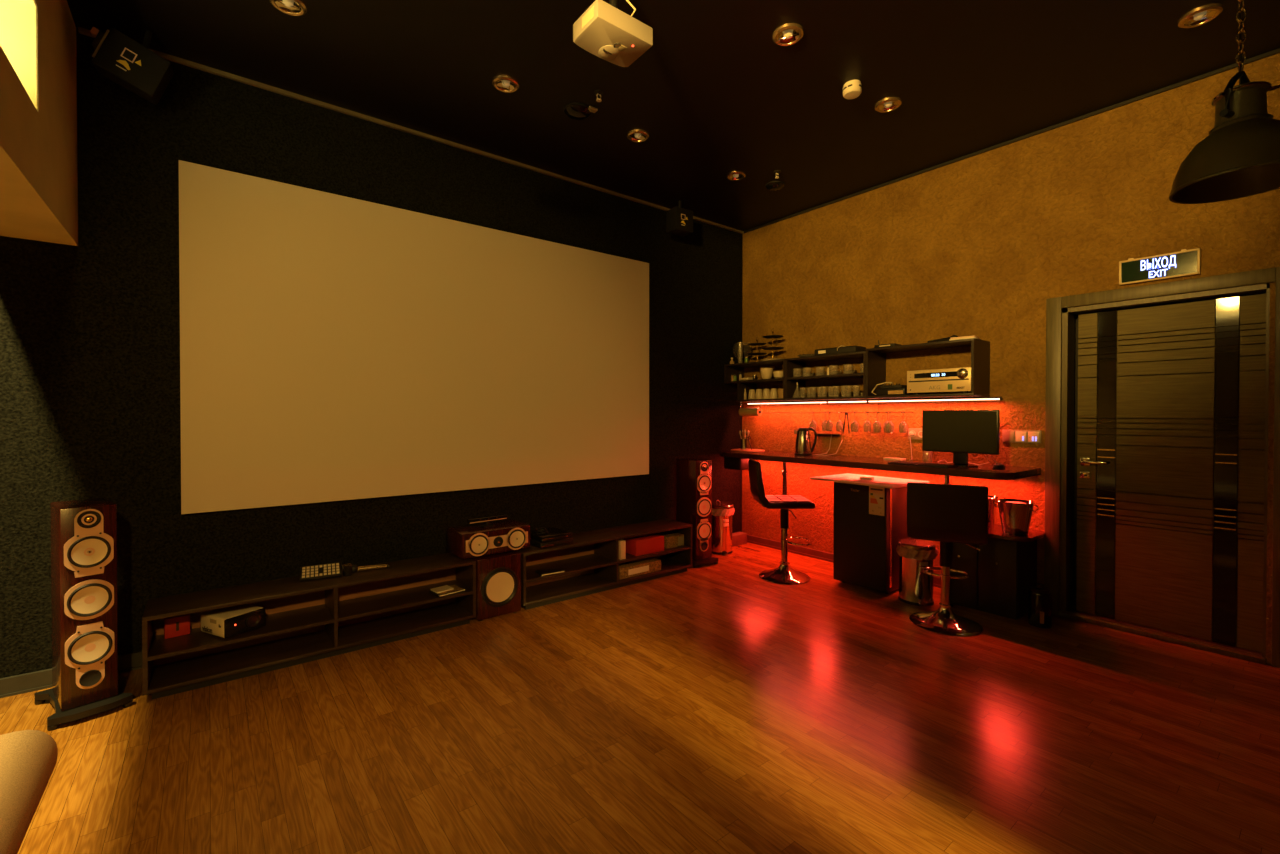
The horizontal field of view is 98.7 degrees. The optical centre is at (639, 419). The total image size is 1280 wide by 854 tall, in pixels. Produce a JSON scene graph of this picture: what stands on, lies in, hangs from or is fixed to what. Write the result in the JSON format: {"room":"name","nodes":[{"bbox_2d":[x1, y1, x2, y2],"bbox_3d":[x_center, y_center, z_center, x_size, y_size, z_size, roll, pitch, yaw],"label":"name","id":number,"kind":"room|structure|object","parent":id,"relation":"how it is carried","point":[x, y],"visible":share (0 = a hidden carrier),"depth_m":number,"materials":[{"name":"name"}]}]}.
{"room":"home theater","nodes":[
{"label":"home theater","id":0,"kind":"room"},
{"bbox_2d":[0,0,77,245],"bbox_3d":[-0.984,-1.400,0.135,0.345,1.096,6.450,0,1,-38],"label":"wall","id":1,"kind":"structure","parent":0,"point":[39,175],"depth_m":2.23,"materials":[{"name":"beige paint"}]},
{"bbox_2d":[0,28,742,677],"bbox_3d":[-1.726,-0.284,3.729,7.500,3.396,0.100,0,1,-38],"label":"wall","id":2,"kind":"structure","parent":0,"point":[90,330],"depth_m":3.06,"materials":[{"name":"black paint"}]},
{"bbox_2d":[0,651,141,697],"bbox_3d":[-1.726,1.272,3.662,7.200,0.085,0.030,0,1,-38],"label":"baseboard","id":3,"kind":"structure","parent":2,"relation":"attached to","point":[38,680],"depth_m":2.69,"materials":[{"name":"grey wood"}]},
{"bbox_2d":[78,27,743,233],"bbox_3d":[-0.863,-1.977,4.314,5.000,0.022,0.022,0,1,-38],"label":"trim","id":4,"kind":"structure","parent":2,"relation":"attached to","point":[83,31],"depth_m":3.65,"materials":[{"name":"brown wood"}]},
{"bbox_2d":[179,160,648,513],"bbox_3d":[-1.225,-0.456,4.026,3.289,1.925,0.050,0,1,-38],"label":"projection screen","id":5,"kind":"object","parent":2,"relation":"attached to","point":[333,347],"visible":1,"depth_m":3.63,"materials":[{"name":"beige fabric"}]},
{"bbox_2d":[0,542,1279,853],"bbox_3d":[0.871,1.395,0.604,7.500,0.100,8.050,0,1,-38],"label":"floor","id":6,"kind":"structure","parent":0,"point":[720,708],"depth_m":2.28,"materials":[{"name":"brown wood"}]},
{"bbox_2d":[0,730,57,853],"bbox_3d":[-1.421,1.128,0.458,0.970,0.435,2.390,0,1,-38],"label":"sofa","id":7,"kind":"object","parent":6,"relation":"on","point":[28,758],"visible":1,"depth_m":1.44,"materials":[{"name":"beige leather"}]},
{"bbox_2d":[34,498,132,730],"bbox_3d":[-2.575,0.856,2.548,0.408,0.938,0.292,0,1,38],"label":"floor speaker","id":8,"kind":"object","parent":6,"relation":"on","point":[85,672],"visible":1,"depth_m":2.46,"materials":[{"name":"brown wood"}]},
{"bbox_2d":[142,553,475,698],"bbox_3d":[-1.788,1.117,3.179,1.598,0.403,0.330,0,1,-38],"label":"media console","id":9,"kind":"object","parent":6,"relation":"on","point":[312,620],"visible":0.82,"depth_m":3.08,"materials":[{"name":"laminate"}]},
{"bbox_2d":[164,614,189,638],"bbox_3d":[-2.384,1.058,2.830,0.100,0.100,0.061,-1,1,-44],"label":"box","id":10,"kind":"object","parent":9,"relation":"on","point":[174,626],"visible":0.8,"depth_m":2.81,"materials":[{"name":"red cardboard"}]},
{"bbox_2d":[201,604,265,637],"bbox_3d":[-2.136,1.055,2.892,0.235,0.105,0.201,0,1,25],"label":"projector","id":11,"kind":"object","parent":9,"relation":"on","point":[226,622],"visible":0.98,"depth_m":2.83,"materials":[{"name":"silver plastic"}]},
{"bbox_2d":[148,604,333,660],"bbox_3d":[-2.099,1.117,2.936,0.772,0.018,0.326,0,1,-38],"label":"shelf","id":12,"kind":"object","parent":9,"relation":"attached to","point":[298,617],"depth_m":2.86,"materials":[{"name":"laminate"}]},
{"bbox_2d":[300,562,341,581],"bbox_3d":[-1.860,0.887,3.206,0.210,0.055,0.136,0,1,-30],"label":"remote control","id":13,"kind":"object","parent":9,"relation":"on","point":[314,572],"visible":1,"depth_m":3.19,"materials":[{"name":"black plastic"}]},
{"bbox_2d":[342,564,351,575],"bbox_3d":[-1.721,0.884,3.235,0.052,0.061,0.052,0,1,-38],"label":"cup","id":14,"kind":"object","parent":9,"relation":"on","point":[347,568],"visible":1,"depth_m":3.21,"materials":[{"name":"black"}]},
{"bbox_2d":[352,564,388,572],"bbox_3d":[-1.639,0.890,3.325,0.221,0.048,0.048,0,1,-32],"label":"microphone","id":15,"kind":"object","parent":9,"relation":"on","point":[355,568],"visible":0.87,"depth_m":3.31,"materials":[{"name":"silver metal"}]},
{"bbox_2d":[338,580,472,621],"bbox_3d":[-1.478,1.113,3.425,0.772,0.018,0.326,0,1,-38],"label":"shelf","id":16,"kind":"object","parent":9,"relation":"attached to","point":[390,599],"depth_m":3.39,"materials":[{"name":"laminate"}]},
{"bbox_2d":[429,585,464,596],"bbox_3d":[-1.233,1.095,3.519,0.132,0.015,0.180,1,1,43],"label":"case","id":17,"kind":"object","parent":9,"relation":"on","point":[457,588],"visible":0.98,"depth_m":3.48,"materials":[{"name":"black plastic"}]},
{"bbox_2d":[431,585,453,592],"bbox_3d":[-1.263,1.082,3.508,0.092,0.010,0.112,1,1,43],"label":"booklet","id":18,"kind":"object","parent":17,"relation":"on","point":[440,589],"visible":1,"depth_m":3.50,"materials":[{"name":"white paper"}]},
{"bbox_2d":[471,551,520,620],"bbox_3d":[-1.028,1.112,3.774,0.305,0.402,0.344,0,1,-38],"label":"subwoofer","id":19,"kind":"object","parent":6,"relation":"on","point":[498,575],"visible":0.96,"depth_m":3.64,"materials":[{"name":"brown wood"}]},
{"bbox_2d":[447,519,529,558],"bbox_3d":[-1.036,0.819,3.787,0.485,0.165,0.300,0,1,-39],"label":"speaker","id":20,"kind":"object","parent":19,"relation":"on","point":[466,541],"visible":1,"depth_m":3.69},
{"bbox_2d":[467,514,506,527],"bbox_3d":[-1.052,0.703,3.786,0.280,0.066,0.060,0,1,-41],"label":"bar","id":21,"kind":"object","parent":20,"relation":"on","point":[487,519],"visible":1,"depth_m":3.77,"materials":[{"name":"black"}]},
{"bbox_2d":[514,519,691,609],"bbox_3d":[-0.274,1.107,4.370,1.584,0.403,0.330,0,1,-38],"label":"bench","id":22,"kind":"object","parent":6,"relation":"on","point":[590,563],"visible":0.72,"depth_m":4.27,"materials":[{"name":"laminate"}]},
{"bbox_2d":[535,567,564,575],"bbox_3d":[-0.647,1.091,3.954,0.180,0.014,0.122,0,1,-32],"label":"case","id":23,"kind":"object","parent":22,"relation":"on","point":[555,570],"visible":1,"depth_m":3.93,"materials":[{"name":"black plastic"}]},
{"bbox_2d":[530,527,572,547],"bbox_3d":[-0.681,0.851,4.052,0.270,0.113,0.282,0,1,-40],"label":"game console","id":24,"kind":"object","parent":22,"relation":"on","point":[552,536],"visible":0.98,"depth_m":3.97,"materials":[{"name":"black plastic"}]},
{"bbox_2d":[526,554,615,582],"bbox_3d":[-0.583,1.106,4.129,0.765,0.018,0.326,0,1,-38],"label":"shelf","id":25,"kind":"object","parent":22,"relation":"attached to","point":[573,563],"depth_m":4.16,"materials":[{"name":"laminate"}]},
{"bbox_2d":[619,539,625,559],"bbox_3d":[-0.175,1.022,4.364,0.050,0.146,0.140,0,1,-38],"label":"book","id":26,"kind":"object","parent":22,"relation":"on","point":[622,543],"visible":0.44,"depth_m":4.31,"materials":[{"name":"beige paper"}]},
{"bbox_2d":[619,557,660,579],"bbox_3d":[-0.045,1.206,4.492,0.420,0.086,0.181,0,1,-38],"label":"box","id":27,"kind":"object","parent":22,"relation":"on","point":[629,569],"visible":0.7,"depth_m":4.43,"materials":[{"name":"grey"}]},
{"bbox_2d":[625,533,663,555],"bbox_3d":[0.037,1.030,4.556,0.295,0.126,0.160,0,1,-38],"label":"box","id":28,"kind":"object","parent":22,"relation":"on","point":[649,543],"visible":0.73,"depth_m":4.48,"materials":[{"name":"red"}]},
{"bbox_2d":[619,545,690,563],"bbox_3d":[0.033,1.102,4.613,0.765,0.018,0.326,0,1,-38],"label":"shelf","id":29,"kind":"object","parent":22,"relation":"attached to","point":[629,557],"depth_m":4.49,"materials":[{"name":"laminate"}]},
{"bbox_2d":[656,531,683,548],"bbox_3d":[0.242,1.043,4.780,0.200,0.096,0.202,0,1,-38],"label":"box","id":30,"kind":"object","parent":22,"relation":"on","point":[671,539],"visible":0.68,"depth_m":4.72,"materials":[{"name":"grey"}]},
{"bbox_2d":[676,458,717,567],"bbox_3d":[0.500,0.833,5.047,0.292,0.938,0.408,0,1,-32],"label":"floor speaker","id":31,"kind":"object","parent":6,"relation":"on","point":[693,475],"visible":0.91,"depth_m":4.93,"materials":[{"name":"brown wood"}]},
{"bbox_2d":[712,500,734,554],"bbox_3d":[0.806,1.041,5.407,0.265,0.515,0.287,0,1,35],"label":"pedal bin","id":32,"kind":"object","parent":6,"relation":"on","point":[722,512],"visible":0.77,"depth_m":5.30,"materials":[{"name":"silver metal"}]},
{"bbox_2d":[732,532,746,546],"bbox_3d":[0.985,1.241,5.698,0.260,0.110,0.100,0,1,-38],"label":"storage box","id":33,"kind":"object","parent":6,"relation":"on","point":[738,538],"visible":0.52,"depth_m":5.68,"materials":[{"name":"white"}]},
{"bbox_2d":[748,459,814,584],"bbox_3d":[1.177,0.822,4.559,0.492,0.969,0.416,0,1,2],"label":"bar stool","id":34,"kind":"object","parent":6,"relation":"on","point":[783,574],"visible":1,"depth_m":4.47,"materials":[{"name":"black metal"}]},
{"bbox_2d":[765,495,811,501],"bbox_3d":[1.206,0.659,4.554,0.346,0.020,0.352,0,1,2],"label":"cushion","id":35,"kind":"object","parent":34,"relation":"on","point":[769,498],"depth_m":4.52,"materials":[{"name":"black leather"}]},
{"bbox_2d":[833,482,911,593],"bbox_3d":[1.873,0.896,4.378,0.493,0.825,0.440,0,1,-38],"label":"mini fridge","id":36,"kind":"object","parent":6,"relation":"on","point":[870,521],"visible":0.92,"depth_m":4.18,"materials":[{"name":"black plastic"}]},
{"bbox_2d":[810,473,928,488],"bbox_3d":[1.770,0.473,4.273,0.520,0.022,0.690,0,1,-36],"label":"board","id":37,"kind":"object","parent":36,"relation":"on","point":[878,481],"visible":0.89,"depth_m":4.18,"materials":[{"name":"beige"}]},
{"bbox_2d":[720,450,1040,606],"bbox_3d":[1.701,0.815,4.648,0.582,0.983,2.669,0,1,-38],"label":"countertop","id":38,"kind":"structure","parent":6,"relation":"on","point":[1015,472],"depth_m":4.20,"materials":[{"name":"black wood"}]},
{"bbox_2d":[724,457,748,469],"bbox_3d":[0.956,0.422,5.388,0.170,0.122,0.220,0,1,-38],"label":"storage box","id":39,"kind":"object","parent":38,"relation":"attached to","point":[729,462],"visible":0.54,"depth_m":5.31,"materials":[{"name":"black plastic"}]},
{"bbox_2d":[730,449,764,451],"bbox_3d":[1.078,0.307,5.507,0.340,0.014,0.340,0,1,-38],"label":"serving board","id":40,"kind":"object","parent":38,"relation":"on","point":[734,450],"visible":0.91,"depth_m":5.41,"materials":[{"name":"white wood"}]},
{"bbox_2d":[740,439,749,449],"bbox_3d":[1.054,0.247,5.520,0.094,0.110,0.094,0,1,-38],"label":"pot","id":41,"kind":"object","parent":40,"relation":"on","point":[744,443],"visible":0.98,"depth_m":5.48,"materials":[{"name":"ceramic"}]},
{"bbox_2d":[794,427,816,455],"bbox_3d":[1.477,0.194,4.948,0.156,0.251,0.178,0,1,-29],"label":"electric kettle","id":42,"kind":"object","parent":38,"relation":"on","point":[803,442],"visible":1,"depth_m":4.91,"materials":[{"name":"metal"}]},
{"bbox_2d":[888,461,955,467],"bbox_3d":[2.025,0.322,3.963,0.140,0.016,0.420,0,1,-38],"label":"keyboard","id":43,"kind":"object","parent":38,"relation":"on","point":[893,462],"visible":1,"depth_m":3.91,"materials":[{"name":"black plastic"}]},
{"bbox_2d":[922,451,932,461],"bbox_3d":[2.247,0.276,4.296,0.072,0.102,0.072,0,1,-38],"label":"clear jar","id":44,"kind":"object","parent":38,"relation":"on","point":[927,456],"visible":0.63,"depth_m":4.27,"materials":[{"name":"clear glass"}]},
{"bbox_2d":[922,410,999,466],"bbox_3d":[2.292,0.132,3.906,0.150,0.397,0.496,0,1,-38],"label":"monitor","id":45,"kind":"object","parent":38,"relation":"on","point":[959,432],"visible":0.94,"depth_m":3.85,"materials":[{"name":"black plastic"}]},
{"bbox_2d":[956,467,1008,471],"bbox_3d":[2.277,0.331,3.659,0.164,0.003,0.264,0,1,-38],"label":"mat","id":46,"kind":"object","parent":38,"relation":"on","point":[965,468],"visible":1,"depth_m":3.64,"materials":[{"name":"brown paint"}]},
{"bbox_2d":[988,495,998,528],"bbox_3d":[2.437,0.653,3.896,0.176,0.218,0.176,0,1,2],"label":"ice bucket","id":47,"kind":"object","parent":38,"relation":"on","point":[991,508],"visible":0.29,"depth_m":3.83,"materials":[{"name":"silver metal"}]},
{"bbox_2d":[993,499,1038,535],"bbox_3d":[2.515,0.655,3.683,0.218,0.218,0.218,0,1,11],"label":"ice bucket","id":48,"kind":"object","parent":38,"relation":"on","point":[1015,514],"visible":1,"depth_m":3.62,"materials":[{"name":"silver metal"}]},
{"bbox_2d":[896,538,937,605],"bbox_3d":[2.017,1.077,3.985,0.284,0.470,0.268,0,1,-33],"label":"pedal bin","id":49,"kind":"object","parent":6,"relation":"on","point":[916,587],"visible":0.98,"depth_m":3.89,"materials":[{"name":"silver metal"}]},
{"bbox_2d":[907,482,987,635],"bbox_3d":[1.960,0.853,3.525,0.430,0.929,0.492,0,1,29],"label":"bar stool","id":50,"kind":"object","parent":6,"relation":"on","point":[948,514],"visible":1,"depth_m":3.36,"materials":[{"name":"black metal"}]},
{"bbox_2d":[950,524,1044,619],"bbox_3d":[2.462,1.038,3.839,0.385,0.552,0.545,0,1,-38],"label":"base cabinet","id":51,"kind":"object","parent":6,"relation":"on","point":[1003,572],"visible":0.7,"depth_m":3.69,"materials":[{"name":"black wood"}]},
{"bbox_2d":[1028,583,1051,628],"bbox_3d":[2.566,1.186,3.526,0.124,0.263,0.124,0,1,-38],"label":"canister","id":52,"kind":"object","parent":6,"relation":"on","point":[1039,597],"visible":1,"depth_m":3.48,"materials":[{"name":"black metal"}]},
{"bbox_2d":[67,0,1279,230],"bbox_3d":[0.842,-2.002,0.610,7.500,0.100,8.150,0,1,-38],"label":"ceiling","id":53,"kind":"structure","parent":0,"point":[714,95],"depth_m":3.11,"materials":[{"name":"paint"}]},
{"bbox_2d":[90,27,173,104],"bbox_3d":[-2.518,-1.788,2.735,0.299,0.354,0.174,0,1,-38],"label":"speaker","id":54,"kind":"object","parent":53,"relation":"attached to","point":[130,64],"visible":1,"depth_m":2.68},
{"bbox_2d":[269,0,306,15],"bbox_3d":[-1.662,-1.963,2.595,0.156,0.018,0.156,0,1,-38],"label":"recessed light","id":55,"kind":"object","parent":53,"relation":"in","point":[290,7],"visible":1,"depth_m":2.61,"materials":[{"name":"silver metal"}]},
{"bbox_2d":[492,75,518,92],"bbox_3d":[-0.788,-1.968,3.229,0.156,0.018,0.156,0,1,12],"label":"recessed light","id":56,"kind":"object","parent":53,"relation":"in","point":[504,83],"visible":1,"depth_m":3.22,"materials":[{"name":"silver"}]},
{"bbox_2d":[563,102,597,119],"bbox_3d":[-0.398,-1.959,3.518,0.184,0.042,0.192,0,1,-38],"label":"ceiling sensor","id":57,"kind":"object","parent":53,"relation":"attached to","point":[575,110],"visible":1,"depth_m":3.48,"materials":[{"name":"black plastic"}]},
{"bbox_2d":[573,0,652,66],"bbox_3d":[-0.119,-1.790,2.379,0.293,0.358,0.209,0,1,-38],"label":"ceiling projector","id":58,"kind":"object","parent":53,"relation":"hanging from","point":[603,30],"visible":1,"depth_m":2.34,"materials":[{"name":"beige plastic"}]},
{"bbox_2d":[582,6,593,27],"bbox_3d":[-0.215,-1.659,2.267,0.002,0.045,0.090,0,1,-38],"label":"vent","id":59,"kind":"object","parent":58,"relation":"attached to","point":[588,16],"depth_m":2.26,"materials":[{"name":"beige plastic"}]},
{"bbox_2d":[627,129,648,141],"bbox_3d":[-0.014,-1.974,3.829,0.156,0.018,0.156,0,1,-28],"label":"recessed light","id":60,"kind":"object","parent":53,"relation":"in","point":[636,135],"visible":1,"depth_m":3.81,"materials":[{"name":"silver metal"}]},
{"bbox_2d":[666,200,692,236],"bbox_3d":[0.362,-1.843,4.999,0.200,0.290,0.151,0,1,-34],"label":"speaker","id":61,"kind":"object","parent":53,"relation":"attached to","point":[679,220],"visible":1,"depth_m":4.95},
{"bbox_2d":[726,171,745,180],"bbox_3d":[0.780,-1.980,4.468,0.156,0.018,0.156,0,1,31],"label":"recessed light","id":62,"kind":"object","parent":53,"relation":"in","point":[734,175],"visible":1,"depth_m":4.46,"materials":[{"name":"silver metal"}]},
{"bbox_2d":[765,181,784,190],"bbox_3d":[1.143,-1.969,4.659,0.166,0.042,0.166,0,1,-38],"label":"ceiling sensor","id":63,"kind":"object","parent":53,"relation":"attached to","point":[773,185],"visible":1,"depth_m":4.62,"materials":[{"name":"black plastic"}]},
{"bbox_2d":[772,23,803,45],"bbox_3d":[0.757,-1.964,2.811,0.156,0.018,0.156,0,1,22],"label":"recessed light","id":64,"kind":"object","parent":53,"relation":"in","point":[788,34],"visible":1,"depth_m":2.80,"materials":[{"name":"silver"}]},
{"bbox_2d":[842,80,861,98],"bbox_3d":[1.252,-1.944,3.243,0.112,0.066,0.110,0,1,-38],"label":"smoke detector","id":65,"kind":"object","parent":53,"relation":"attached to","point":[852,89],"visible":1,"depth_m":3.21,"materials":[{"name":"beige plastic"}]},
{"bbox_2d":[875,97,901,112],"bbox_3d":[1.555,-1.970,3.445,0.156,0.018,0.156,0,1,-19],"label":"recessed light","id":66,"kind":"object","parent":53,"relation":"in","point":[889,104],"visible":1,"depth_m":3.43,"materials":[{"name":"silver"}]},
{"bbox_2d":[1178,3,1222,27],"bbox_3d":[2.728,-1.962,2.677,0.156,0.018,0.156,0,1,-9],"label":"recessed light","id":67,"kind":"object","parent":53,"relation":"in","point":[1201,15],"visible":1,"depth_m":2.67,"materials":[{"name":"silver"}]},
{"bbox_2d":[1169,0,1279,203],"bbox_3d":[1.812,-1.337,1.655,0.308,1.254,0.308,0,1,-38],"label":"pendant lamp","id":68,"kind":"object","parent":53,"relation":"hanging from","point":[1239,157],"visible":1,"depth_m":1.63,"materials":[{"name":"black metal"}]},
{"bbox_2d":[742,53,1279,664],"bbox_3d":[3.662,-0.323,2.782,0.200,3.296,8.050,0,1,-38],"label":"wall","id":69,"kind":"structure","parent":0,"point":[978,245],"depth_m":4.05,"materials":[{"name":"brown paint"}]},
{"bbox_2d":[724,359,795,401],"bbox_3d":[1.222,-0.376,5.487,0.290,0.384,0.760,0,1,-38],"label":"wall shelf","id":70,"kind":"object","parent":69,"relation":"attached to","point":[737,368],"visible":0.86,"depth_m":5.56,"materials":[{"name":"black wood"}]},
{"bbox_2d":[738,342,742,362],"bbox_3d":[1.014,-0.675,5.556,0.049,0.211,0.049,0,1,-38],"label":"vase","id":71,"kind":"object","parent":70,"relation":"on","point":[740,344],"visible":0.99,"depth_m":5.54,"materials":[{"name":"clear glass"}]},
{"bbox_2d":[733,342,751,362],"bbox_3d":[1.061,-0.685,5.714,0.196,0.229,0.196,0,1,-38],"label":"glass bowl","id":72,"kind":"object","parent":70,"relation":"on","point":[747,349],"visible":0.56,"depth_m":5.65,"materials":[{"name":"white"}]},
{"bbox_2d":[739,401,761,415],"bbox_3d":[1.117,-0.112,5.550,0.080,0.148,0.266,0,1,-38],"label":"paper roll","id":73,"kind":"object","parent":70,"relation":"hanging from","point":[742,411],"visible":0.99,"depth_m":5.51,"materials":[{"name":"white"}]},
{"bbox_2d":[748,337,766,360],"bbox_3d":[1.182,-0.702,5.544,0.190,0.266,0.190,0,1,-38],"label":"cake stand","id":74,"kind":"object","parent":70,"relation":"on","point":[757,344],"visible":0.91,"depth_m":5.52,"materials":[{"name":"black metal"}]},
{"bbox_2d":[760,368,772,378],"bbox_3d":[1.236,-0.445,5.364,0.124,0.108,0.124,0,1,-38],"label":"bowl","id":75,"kind":"object","parent":70,"relation":"on","point":[766,373],"visible":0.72,"depth_m":5.32,"materials":[{"name":"beige ceramic"}]},
{"bbox_3d":[1.294,-0.576,5.338,0.224,0.018,0.236,0,1,-38],"label":"tray","id":76,"kind":"object","parent":70,"relation":"on","visible":0},
{"bbox_2d":[762,328,783,358],"bbox_3d":[1.291,-0.735,5.340,0.210,0.301,0.210,0,1,-38],"label":"cake stand","id":77,"kind":"object","parent":76,"relation":"on","point":[766,336],"visible":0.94,"depth_m":5.29,"materials":[{"name":"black metal"}]},
{"bbox_2d":[785,351,872,400],"bbox_3d":[1.703,-0.370,4.875,0.290,0.384,0.793,0,1,-38],"label":"wall shelf","id":78,"kind":"object","parent":69,"relation":"attached to","point":[790,363],"visible":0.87,"depth_m":4.92,"materials":[{"name":"black wood"}]},
{"bbox_2d":[793,368,802,376],"bbox_3d":[1.463,-0.431,5.100,0.080,0.085,0.098,0,1,-5],"label":"glass mug","id":79,"kind":"object","parent":78,"relation":"on","point":[797,372],"visible":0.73,"depth_m":5.08,"materials":[{"name":"beige"}]},
{"bbox_2d":[816,367,826,375],"bbox_3d":[1.624,-0.429,4.933,0.080,0.085,0.098,0,1,-27],"label":"glass mug","id":80,"kind":"object","parent":78,"relation":"on","point":[820,371],"visible":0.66,"depth_m":4.91,"materials":[{"name":"beige"}]},
{"bbox_2d":[829,365,841,374],"bbox_3d":[1.696,-0.428,4.793,0.098,0.085,0.080,0,1,-16],"label":"glass mug","id":81,"kind":"object","parent":78,"relation":"on","point":[833,369],"visible":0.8,"depth_m":4.76,"materials":[{"name":"beige"}]},
{"bbox_2d":[814,345,865,355],"bbox_3d":[1.740,-0.599,4.791,0.214,0.076,0.390,0,1,-42],"label":"case","id":82,"kind":"object","parent":78,"relation":"on","point":[845,349],"visible":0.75,"depth_m":4.70,"materials":[{"name":"black"}]},
{"bbox_2d":[767,400,913,412],"bbox_3d":[1.690,-0.118,4.903,0.076,0.121,1.460,0,1,-38],"label":"rail","id":83,"kind":"object","parent":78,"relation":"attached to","point":[820,400],"visible":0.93,"depth_m":4.61,"materials":[{"name":"silver metal"}]},
{"bbox_2d":[825,412,832,430],"bbox_3d":[1.675,0.015,4.867,0.065,0.172,0.065,0,1,-20],"label":"wine glass","id":84,"kind":"object","parent":83,"relation":"hanging from","point":[828,425],"visible":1,"depth_m":4.85,"materials":[{"name":"beige"}]},
{"bbox_2d":[851,412,858,431],"bbox_3d":[1.826,0.017,4.675,0.066,0.172,0.066,0,1,-17],"label":"wine glass","id":85,"kind":"object","parent":83,"relation":"hanging from","point":[854,425],"visible":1,"depth_m":4.65,"materials":[{"name":"beige"}]},
{"bbox_2d":[863,411,871,431],"bbox_3d":[1.927,0.017,4.659,0.066,0.172,0.066,0,1,-34],"label":"wine glass","id":86,"kind":"object","parent":83,"relation":"hanging from","point":[867,426],"visible":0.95,"depth_m":4.64,"materials":[{"name":"beige"}]},
{"bbox_2d":[873,411,881,432],"bbox_3d":[1.950,0.019,4.517,0.066,0.172,0.066,0,1,39],"label":"wine glass","id":87,"kind":"object","parent":83,"relation":"hanging from","point":[877,426],"visible":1,"depth_m":4.50,"materials":[{"name":"beige"}]},
{"bbox_2d":[885,411,893,432],"bbox_3d":[2.014,0.019,4.435,0.065,0.172,0.065,0,1,-18],"label":"wine glass","id":88,"kind":"object","parent":83,"relation":"hanging from","point":[889,427],"visible":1,"depth_m":4.41,"materials":[{"name":"beige"}]},
{"bbox_2d":[899,411,907,432],"bbox_3d":[2.116,0.020,4.419,0.066,0.172,0.066,0,1,-13],"label":"wine glass","id":89,"kind":"object","parent":83,"relation":"hanging from","point":[903,427],"visible":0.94,"depth_m":4.40,"materials":[{"name":"beige"}]},
{"bbox_2d":[843,364,854,373],"bbox_3d":[1.781,-0.427,4.695,0.080,0.085,0.098,0,1,-5],"label":"glass mug","id":90,"kind":"object","parent":78,"relation":"on","point":[848,368],"visible":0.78,"depth_m":4.67,"materials":[{"name":"beige"}]},
{"bbox_2d":[746,397,1002,404],"bbox_3d":[1.827,-0.159,4.777,0.024,0.024,2.324,0,1,-38],"label":"tube","id":91,"kind":"object","parent":78,"relation":"attached to","point":[959,398],"visible":1,"depth_m":4.51,"materials":[{"name":"beige"}]},
{"bbox_2d":[747,535,940,587],"bbox_3d":[1.930,1.267,4.813,0.030,0.075,2.680,0,1,-38],"label":"baseboard","id":92,"kind":"structure","parent":69,"relation":"attached to","point":[804,551],"depth_m":5.30,"materials":[{"name":"brown wood"}]},
{"bbox_2d":[908,428,921,439],"bbox_3d":[2.232,0.115,4.429,0.014,0.090,0.150,0,1,-38],"label":"wall socket","id":93,"kind":"object","parent":69,"relation":"attached to","point":[917,435],"visible":0.75,"depth_m":4.43,"materials":[{"name":"beige plastic"}]},
{"bbox_2d":[866,338,989,398],"bbox_3d":[2.198,-0.373,4.246,0.290,0.402,0.803,0,1,-38],"label":"wall shelf","id":94,"kind":"object","parent":69,"relation":"attached to","point":[980,349],"visible":1,"depth_m":4.11,"materials":[{"name":"black wood"}]},
{"bbox_2d":[872,382,913,395],"bbox_3d":[2.038,-0.247,4.415,0.215,0.110,0.265,0,1,-38],"label":"mixer","id":95,"kind":"object","parent":94,"relation":"on","point":[892,389],"visible":0.9,"depth_m":4.34,"materials":[{"name":"black plastic"}]},
{"bbox_2d":[907,367,971,394],"bbox_3d":[2.271,-0.279,4.097,0.291,0.182,0.448,0,1,-38],"label":"receiver","id":96,"kind":"object","parent":94,"relation":"on","point":[950,380],"visible":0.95,"depth_m":4.01,"materials":[{"name":"silver plastic"}]},
{"bbox_2d":[744,48,1279,232],"bbox_3d":[3.093,-1.967,3.317,0.015,0.020,6.420,0,1,-38],"label":"trim","id":97,"kind":"structure","parent":69,"relation":"attached to","point":[1277,51],"depth_m":3.71,"materials":[{"name":"black"}]},
{"bbox_2d":[1002,430,1041,443],"bbox_3d":[2.678,0.118,3.861,0.015,0.090,0.236,0,1,-38],"label":"switch panel","id":98,"kind":"object","parent":69,"relation":"attached to","point":[1013,436],"visible":1,"depth_m":3.85,"materials":[{"name":"beige plastic"}]},
{"bbox_2d":[1119,248,1200,284],"bbox_3d":[3.103,-0.915,3.292,0.022,0.154,0.356,-2,2,-38],"label":"exit sign","id":99,"kind":"object","parent":69,"relation":"attached to","point":[1184,262],"visible":1,"depth_m":3.28,"materials":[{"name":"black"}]},
{"bbox_2d":[1059,606,1265,664],"bbox_3d":[3.167,1.301,3.385,0.210,0.036,0.915,0,1,-38],"label":"trim","id":100,"kind":"structure","parent":69,"relation":"attached to","point":[1197,643],"depth_m":3.28,"materials":[{"name":"brown wood"}]},
{"bbox_2d":[1076,294,1265,651],"bbox_3d":[3.171,0.294,3.341,0.097,1.980,0.831,0,1,-38],"label":"door","id":101,"kind":"structure","parent":69,"relation":"in","point":[1171,440],"depth_m":3.30,"materials":[{"name":"brown wood"}]},
{"bbox_2d":[1044,267,1279,667],"bbox_3d":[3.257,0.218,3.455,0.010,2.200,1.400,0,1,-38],"label":"door frame","id":102,"kind":"structure","parent":0,"point":[1076,365],"depth_m":3.78,"materials":[{"name":"black wood"}]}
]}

